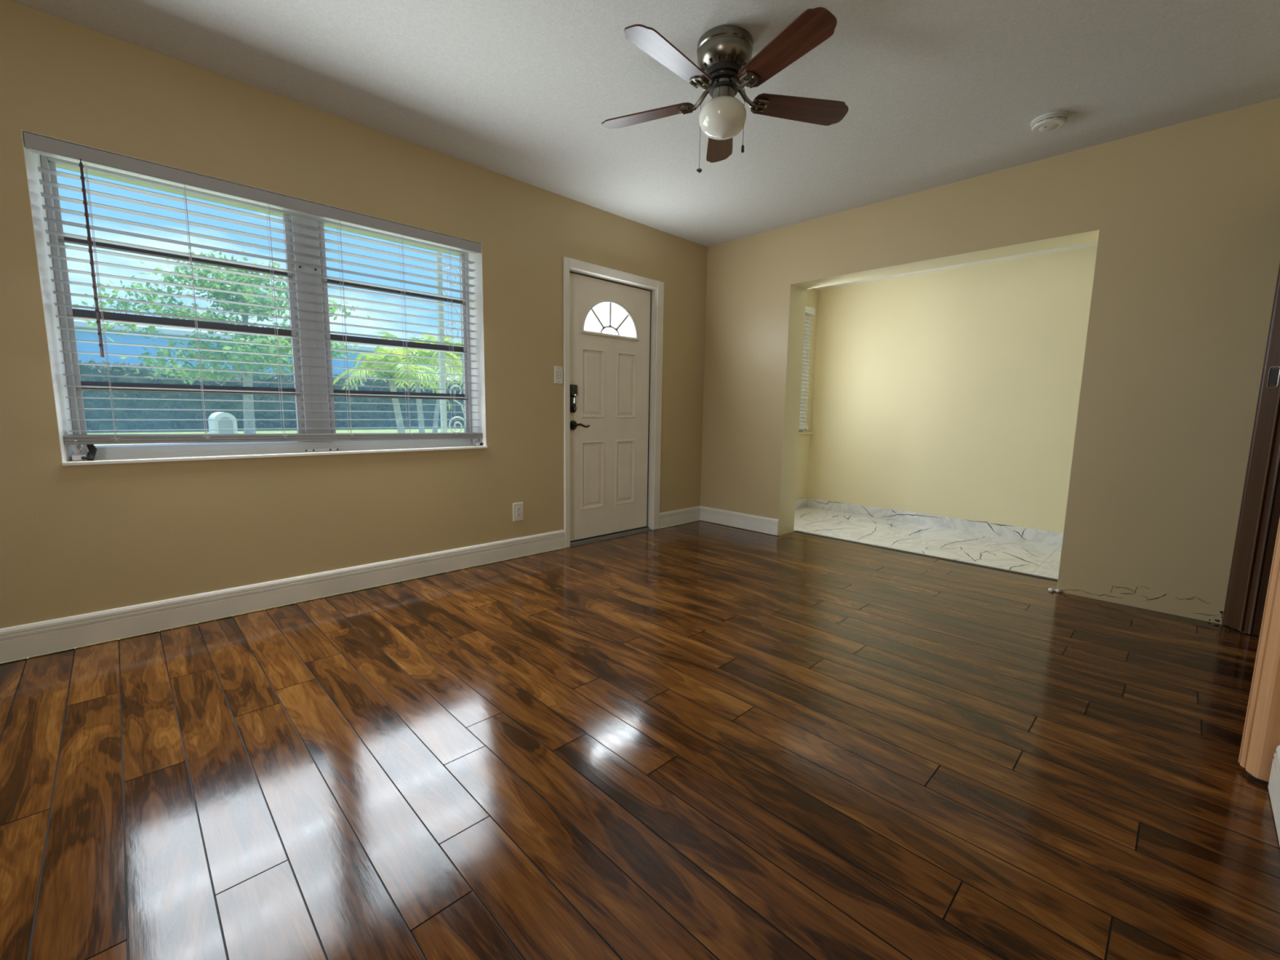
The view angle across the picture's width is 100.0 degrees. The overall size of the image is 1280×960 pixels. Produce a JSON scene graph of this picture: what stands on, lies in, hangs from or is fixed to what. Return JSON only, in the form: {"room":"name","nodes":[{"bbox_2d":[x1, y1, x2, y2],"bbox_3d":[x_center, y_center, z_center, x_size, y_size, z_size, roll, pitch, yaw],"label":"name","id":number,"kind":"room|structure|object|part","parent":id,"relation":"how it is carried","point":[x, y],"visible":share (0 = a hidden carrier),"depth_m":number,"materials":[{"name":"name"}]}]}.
{"room":"empty living room","nodes":[
{"label":"empty living room","id":0,"kind":"room"},
{"bbox_2d":[0,0,707,628],"bbox_3d":[-1.560,-0.632,3.024,6.300,2.490,0.200,-6,10,-44],"label":"wall","id":1,"kind":"structure","parent":0,"point":[77,540],"depth_m":2.65,"materials":[{"name":"paint"}]},
{"bbox_2d":[21,129,487,466],"bbox_3d":[-1.726,-0.774,2.830,1.907,1.275,0.214,-6,10,-44],"label":"window","id":2,"kind":"structure","parent":1,"relation":"in","point":[82,454],"depth_m":2.71,"materials":[{"name":"white paint"}]},
{"bbox_3d":[-2.418,-0.715,2.246,0.020,1.258,0.080,-6,10,-44],"label":"frame","id":3,"kind":"part","parent":2,"relation":"part of","materials":[{"name":"white metal"}]},
{"bbox_3d":[-2.097,-1.031,2.489,0.823,0.038,0.028,-6,10,-44],"label":"sash rail","id":4,"kind":"part","parent":2,"relation":"part of","materials":[{"name":"metal"}]},
{"bbox_3d":[-2.102,-0.732,2.528,0.823,0.038,0.028,-6,10,-44],"label":"sash rail","id":5,"kind":"part","parent":2,"relation":"part of","materials":[{"name":"metal"}]},
{"bbox_3d":[-2.106,-0.434,2.566,0.823,0.038,0.028,-6,10,-44],"label":"sash rail","id":6,"kind":"part","parent":2,"relation":"part of","materials":[{"name":"metal"}]},
{"bbox_2d":[23,132,483,444],"bbox_3d":[-1.690,-0.795,2.779,1.877,1.209,0.093,-6,10,-44],"label":"window blind","id":7,"kind":"object","parent":2,"relation":"attached to","point":[36,144],"visible":1,"depth_m":2.56,"materials":[{"name":"white plastic"}]},
{"bbox_3d":[-2.262,-0.741,2.249,0.029,1.157,0.058,-6,10,-44],"label":"ladder cord","id":8,"kind":"part","parent":7,"relation":"part of","materials":[{"name":"white fabric"}]},
{"bbox_3d":[-2.041,-0.765,2.462,0.029,1.157,0.058,-6,10,-44],"label":"ladder cord","id":9,"kind":"part","parent":7,"relation":"part of","materials":[{"name":"white fabric"}]},
{"bbox_3d":[-1.711,-0.229,2.865,1.869,0.064,0.052,-6,10,-44],"label":"rail","id":10,"kind":"part","parent":7,"relation":"part of","materials":[{"name":"white plastic"}]},
{"bbox_3d":[-1.818,-0.790,2.678,0.029,1.157,0.058,-6,10,-44],"label":"ladder cord","id":11,"kind":"part","parent":7,"relation":"part of","materials":[{"name":"white fabric"}]},
{"bbox_3d":[-1.594,-0.814,2.895,0.029,1.157,0.058,-6,10,-44],"label":"ladder cord","id":12,"kind":"part","parent":7,"relation":"part of","materials":[{"name":"white fabric"}]},
{"bbox_3d":[-1.365,-0.840,3.117,0.029,1.157,0.058,-6,10,-44],"label":"ladder cord","id":13,"kind":"part","parent":7,"relation":"part of","materials":[{"name":"white fabric"}]},
{"bbox_3d":[-1.165,-0.862,3.311,0.029,1.157,0.058,-6,10,-44],"label":"ladder cord","id":14,"kind":"part","parent":7,"relation":"part of","materials":[{"name":"white fabric"}]},
{"bbox_3d":[-1.766,-1.384,2.791,1.776,0.054,0.080,-6,10,-44],"label":"frame","id":15,"kind":"part","parent":2,"relation":"part of","materials":[{"name":"white metal"}]},
{"bbox_3d":[-1.740,-0.149,2.906,1.893,0.016,0.214,-6,10,-44],"label":"sill","id":16,"kind":"part","parent":2,"relation":"part of","materials":[{"name":"white paint"}]},
{"bbox_3d":[-1.774,-0.189,2.936,1.780,0.057,0.107,-6,10,-44],"label":"frame","id":17,"kind":"part","parent":2,"relation":"part of","materials":[{"name":"white plastic"}]},
{"bbox_3d":[-1.411,-1.107,3.153,0.805,0.038,0.028,-6,10,-44],"label":"sash rail","id":18,"kind":"part","parent":2,"relation":"part of","materials":[{"name":"metal"}]},
{"bbox_3d":[-1.415,-0.807,3.192,0.805,0.038,0.028,-6,10,-44],"label":"sash rail","id":19,"kind":"part","parent":2,"relation":"part of","materials":[{"name":"metal"}]},
{"bbox_3d":[-1.420,-0.510,3.230,0.805,0.038,0.028,-6,10,-44],"label":"sash rail","id":20,"kind":"part","parent":2,"relation":"part of","materials":[{"name":"metal"}]},
{"bbox_3d":[-1.133,-0.857,3.490,0.018,1.258,0.080,-6,10,-44],"label":"frame","id":21,"kind":"part","parent":2,"relation":"part of","materials":[{"name":"white metal"}]},
{"bbox_2d":[0,506,700,663],"bbox_3d":[-1.543,0.546,3.057,5.884,0.135,0.016,-6,10,-44],"label":"baseboard","id":22,"kind":"structure","parent":1,"relation":"attached to","point":[42,637],"depth_m":2.67,"materials":[{"name":"white paint"}]},
{"bbox_2d":[512,502,523,521],"bbox_3d":[-0.841,0.220,3.706,0.082,0.126,0.010,-6,10,-44],"label":"wall outlet","id":23,"kind":"object","parent":1,"relation":"attached to","point":[517,508],"visible":1,"depth_m":3.70,"materials":[{"name":"white plastic"}]},
{"bbox_2d":[554,365,563,383],"bbox_3d":[-0.579,-0.748,3.823,0.076,0.122,0.013,-6,10,-44],"label":"light switch","id":24,"kind":"object","parent":1,"relation":"attached to","point":[558,371],"visible":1,"depth_m":3.82,"materials":[{"name":"white plastic"}]},
{"bbox_2d":[563,256,664,547],"bbox_3d":[-0.253,-0.576,4.306,1.022,2.088,0.217,-6,10,-44],"label":"door","id":25,"kind":"structure","parent":1,"relation":"in","point":[613,319],"depth_m":4.26,"materials":[{"name":"paint"}]},
{"bbox_3d":[-0.492,-0.407,4.001,0.082,0.082,0.050,-6,10,-44],"label":"lever handle","id":26,"kind":"part","parent":25,"relation":"part of","materials":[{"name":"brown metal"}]},
{"bbox_3d":[-0.431,-0.409,4.032,0.136,0.035,0.020,-6,10,-44],"label":"lever","id":27,"kind":"part","parent":25,"relation":"part of","materials":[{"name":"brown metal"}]},
{"bbox_3d":[-0.240,-1.258,4.184,0.564,0.264,0.006,-6,10,-44],"label":"fanlight pane","id":28,"kind":"part","parent":25,"relation":"part of","materials":[{"name":"clear glass"}]},
{"bbox_3d":[-0.227,-1.254,4.171,0.594,0.287,0.028,-6,10,-44],"label":"fanlight frame","id":29,"kind":"part","parent":25,"relation":"part of","materials":[{"name":"white paint"}]},
{"bbox_2d":[0,506,1279,959],"bbox_3d":[0.870,0.844,1.820,7.577,0.061,5.200,-6,10,-44],"label":"floor","id":30,"kind":"structure","parent":0,"point":[700,740],"depth_m":1.55,"materials":[{"name":"brown wood"}]},
{"bbox_2d":[8,0,1279,247],"bbox_3d":[0.308,-1.657,0.978,6.300,0.120,5.500,-6,10,-44],"label":"ceiling","id":31,"kind":"structure","parent":0,"point":[935,93],"depth_m":2.37,"materials":[{"name":"white paint"}]},
{"bbox_2d":[601,6,848,173],"bbox_3d":[0.317,-1.512,2.148,1.020,0.467,1.050,-6,10,-44],"label":"ceiling fan","id":32,"kind":"object","parent":31,"relation":"hanging from","point":[726,63],"visible":1,"depth_m":2.09,"materials":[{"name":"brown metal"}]},
{"bbox_3d":[0.032,-1.568,2.312,0.420,0.034,0.127,4,8,24],"label":"blade","id":33,"kind":"part","parent":32,"relation":"part of","materials":[{"name":"brown wood"}]},
{"bbox_3d":[0.111,-1.517,1.929,0.127,0.034,0.420,7,10,42],"label":"blade","id":34,"kind":"part","parent":32,"relation":"part of","materials":[{"name":"brown wood"}]},
{"bbox_3d":[0.248,-1.298,2.250,0.025,0.014,0.025,-6,10,-44],"label":"chain pull","id":35,"kind":"part","parent":32,"relation":"part of","materials":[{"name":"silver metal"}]},
{"bbox_3d":[0.270,-1.451,2.220,0.048,0.292,0.003,4,8,26],"label":"pull chain","id":36,"kind":"part","parent":32,"relation":"part of","materials":[{"name":"metal"}]},
{"bbox_3d":[0.375,-1.588,2.506,0.127,0.034,0.420,2,7,6],"label":"blade","id":37,"kind":"part","parent":32,"relation":"part of","materials":[{"name":"brown wood"}]},
{"bbox_3d":[0.336,-1.463,2.186,0.191,0.133,0.191,-6,10,-44],"label":"light globe","id":38,"kind":"part","parent":32,"relation":"part of","materials":[{"name":"white glass"}]},
{"bbox_3d":[0.416,-1.341,2.173,0.013,0.028,0.013,-6,10,-44],"label":"chain pull","id":39,"kind":"part","parent":32,"relation":"part of","materials":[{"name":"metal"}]},
{"bbox_3d":[0.503,-1.506,1.885,0.127,0.034,0.420,-3,8,-29],"label":"blade","id":40,"kind":"part","parent":32,"relation":"part of","materials":[{"name":"brown wood"}]},
{"bbox_3d":[0.666,-1.550,2.242,0.420,0.034,0.127,-1,8,-12],"label":"blade","id":41,"kind":"part","parent":32,"relation":"part of","materials":[{"name":"brown wood"}]},
{"bbox_2d":[1031,111,1068,133],"bbox_3d":[2.028,-1.766,2.662,0.148,0.046,0.148,-6,10,-44],"label":"smoke detector","id":42,"kind":"object","parent":31,"relation":"attached to","point":[1051,122],"visible":1,"depth_m":2.63,"materials":[{"name":"white plastic"}]},
{"bbox_2d":[795,288,818,500],"bbox_3d":[1.348,-0.814,5.444,1.250,2.315,0.200,-6,10,-44],"label":"wall","id":43,"kind":"structure","parent":0,"point":[811,297],"depth_m":5.75,"materials":[{"name":"paint"}]},
{"bbox_2d":[799,429,813,434],"bbox_3d":[1.367,-1.081,5.393,1.249,1.242,0.244,-6,10,-44],"label":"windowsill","id":44,"kind":"structure","parent":43,"relation":"in","point":[803,431],"depth_m":5.69,"materials":[{"name":"paint"}]},
{"bbox_3d":[1.358,-0.474,5.472,1.249,0.018,0.242,-6,10,-44],"label":"sill","id":45,"kind":"part","parent":44,"relation":"part of","materials":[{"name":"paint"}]},
{"bbox_2d":[799,306,815,429],"bbox_3d":[1.427,-1.115,5.282,0.965,1.233,0.062,-6,10,-44],"label":"window blind","id":46,"kind":"object","parent":43,"relation":"attached to","point":[809,310],"visible":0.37,"depth_m":5.56,"materials":[{"name":"white plastic"}]},
{"bbox_3d":[1.416,-0.524,5.360,0.957,0.040,0.052,-6,10,-44],"label":"rail","id":47,"kind":"part","parent":46,"relation":"part of","materials":[{"name":"white plastic"}]},
{"bbox_3d":[1.696,-1.139,5.546,0.029,1.205,0.058,-6,10,-44],"label":"ladder cord","id":48,"kind":"part","parent":46,"relation":"part of","materials":[{"name":"white plastic"}]},
{"bbox_2d":[807,245,1097,532],"bbox_3d":[2.898,-0.716,4.864,0.150,2.315,3.205,-6,10,-44],"label":"wall","id":49,"kind":"structure","parent":0,"point":[953,393],"depth_m":4.81,"materials":[{"name":"paint"}]},
{"bbox_2d":[795,497,1063,545],"bbox_3d":[2.416,0.442,4.485,1.250,0.108,2.905,-6,10,-44],"label":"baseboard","id":50,"kind":"structure","parent":49,"relation":"attached to","point":[1014,531],"depth_m":4.98,"materials":[{"name":"stone"}]},
{"bbox_2d":[813,241,1097,290],"bbox_3d":[2.468,-1.874,4.275,1.400,0.120,3.205,-6,10,-44],"label":"ceiling","id":51,"kind":"structure","parent":0,"point":[1091,244],"depth_m":4.62,"materials":[{"name":"white paint"}]},
{"bbox_2d":[700,97,1279,624],"bbox_3d":[2.510,-0.590,3.157,0.294,2.490,5.300,-6,10,-44],"label":"wall","id":52,"kind":"structure","parent":0,"point":[1184,218],"depth_m":2.91,"materials":[{"name":"paint"}]},
{"bbox_2d":[699,505,778,535],"bbox_3d":[0.862,0.355,4.806,0.016,0.135,0.853,-6,10,-44],"label":"baseboard","id":53,"kind":"structure","parent":52,"relation":"attached to","point":[740,520],"depth_m":4.77,"materials":[{"name":"white paint"}]},
{"bbox_2d":[794,530,1057,581],"bbox_3d":[2.011,0.551,4.039,0.036,0.026,1.875,-6,10,-44],"label":"trim","id":54,"kind":"structure","parent":52,"relation":"attached to","point":[799,531],"depth_m":3.89,"materials":[{"name":"wood"}]},
{"bbox_3d":[0.936,-0.259,0.417,5.900,2.490,0.130,-6,10,-44],"label":"wall","id":55,"kind":"structure","parent":0,"visible":0},
{"bbox_2d":[1222,262,1279,786],"bbox_3d":[2.421,-0.236,1.931,1.676,2.100,0.200,-6,10,-44],"label":"door","id":56,"kind":"structure","parent":55,"relation":"in","point":[1252,600],"depth_m":2.50,"materials":[{"name":"brown wood"}]},
{"bbox_3d":[2.977,-0.302,2.486,0.101,2.096,0.158,-6,10,-44],"label":"casing","id":57,"kind":"part","parent":56,"relation":"part of","materials":[{"name":"brown wood"}]},
{"bbox_3d":[1.803,-0.187,1.422,0.076,2.086,0.070,-6,10,-44],"label":"casing","id":58,"kind":"part","parent":56,"relation":"part of","materials":[{"name":"brown wood"}]},
{"bbox_3d":[2.949,-0.478,2.496,0.004,0.100,0.048,1,7,3],"label":"strike plate","id":59,"kind":"part","parent":56,"relation":"part of","materials":[{"name":"silver metal"}]},
{"bbox_2d":[1267,745,1279,844],"bbox_3d":[0.263,0.963,0.033,4.211,0.135,0.016,-6,10,-44],"label":"baseboard","id":60,"kind":"structure","parent":55,"relation":"attached to","point":[1273,786],"depth_m":1.43,"materials":[{"name":"white paint"}]},
{"label":"outside","id":61,"kind":"structure","parent":0,"visible":0},
{"bbox_2d":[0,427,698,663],"bbox_3d":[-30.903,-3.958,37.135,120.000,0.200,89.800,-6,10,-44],"label":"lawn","id":62,"kind":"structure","parent":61,"point":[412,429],"depth_m":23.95,"materials":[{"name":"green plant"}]},
{"bbox_2d":[73,246,370,433],"bbox_3d":[-11.560,-3.775,15.686,6.160,5.495,6.144,1,7,5],"label":"tree","id":63,"kind":"object","parent":62,"relation":"on","point":[247,415],"visible":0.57,"depth_m":14.29,"materials":[{"name":"green plant"}]},
{"bbox_2d":[208,412,237,433],"bbox_3d":[-4.583,-0.198,5.936,0.216,1.095,0.500,-6,10,-44],"label":"mailbox","id":64,"kind":"object","parent":62,"relation":"on","point":[213,424],"visible":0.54,"depth_m":5.72,"materials":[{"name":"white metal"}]},
{"bbox_3d":[-4.413,-0.571,5.719,0.124,0.195,0.014,-6,10,-44],"label":"door","id":65,"kind":"part","parent":64,"relation":"part of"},
{"bbox_2d":[73,320,435,380],"bbox_3d":[-36.176,-6.506,31.475,45.600,6.150,10.950,-6,10,-44],"label":"building","id":66,"kind":"structure","parent":62,"relation":"on","point":[80,335],"depth_m":31.16,"materials":[{"name":"blue paint"}]},
{"bbox_2d":[78,359,463,431],"bbox_3d":[-16.751,-4.138,28.261,36.207,3.075,2.770,-6,10,-44],"label":"fence","id":67,"kind":"object","parent":62,"relation":"on","point":[89,369],"visible":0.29,"depth_m":24.39,"materials":[{"name":"green plant"}]},
{"bbox_2d":[333,348,452,432],"bbox_3d":[-4.177,-1.107,9.080,1.858,2.118,1.484,-1,7,-11],"label":"palm","id":68,"kind":"object","parent":62,"relation":"on","point":[376,366],"visible":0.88,"depth_m":8.81,"materials":[{"name":"green plant"}]},
{"bbox_2d":[342,330,462,432],"bbox_3d":[-4.928,-1.733,11.445,2.560,2.725,2.390,-6,10,-44],"label":"palm","id":69,"kind":"object","parent":62,"relation":"on","point":[411,352],"visible":0.46,"depth_m":11.17,"materials":[{"name":"green plant"}]},
{"bbox_2d":[420,333,462,432],"bbox_3d":[-5.050,-2.228,14.267,2.288,2.993,2.248,4,8,26],"label":"palm","id":70,"kind":"object","parent":62,"relation":"on","point":[435,424],"visible":0.05,"depth_m":13.94,"materials":[{"name":"green plant"}]},
{"bbox_2d":[435,251,463,432],"bbox_3d":[-1.710,-0.874,4.958,0.285,2.770,0.060,-6,10,-44],"label":"porch post","id":71,"kind":"object","parent":62,"relation":"on","point":[440,323],"visible":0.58,"depth_m":4.85,"materials":[{"name":"white metal"}]}
]}

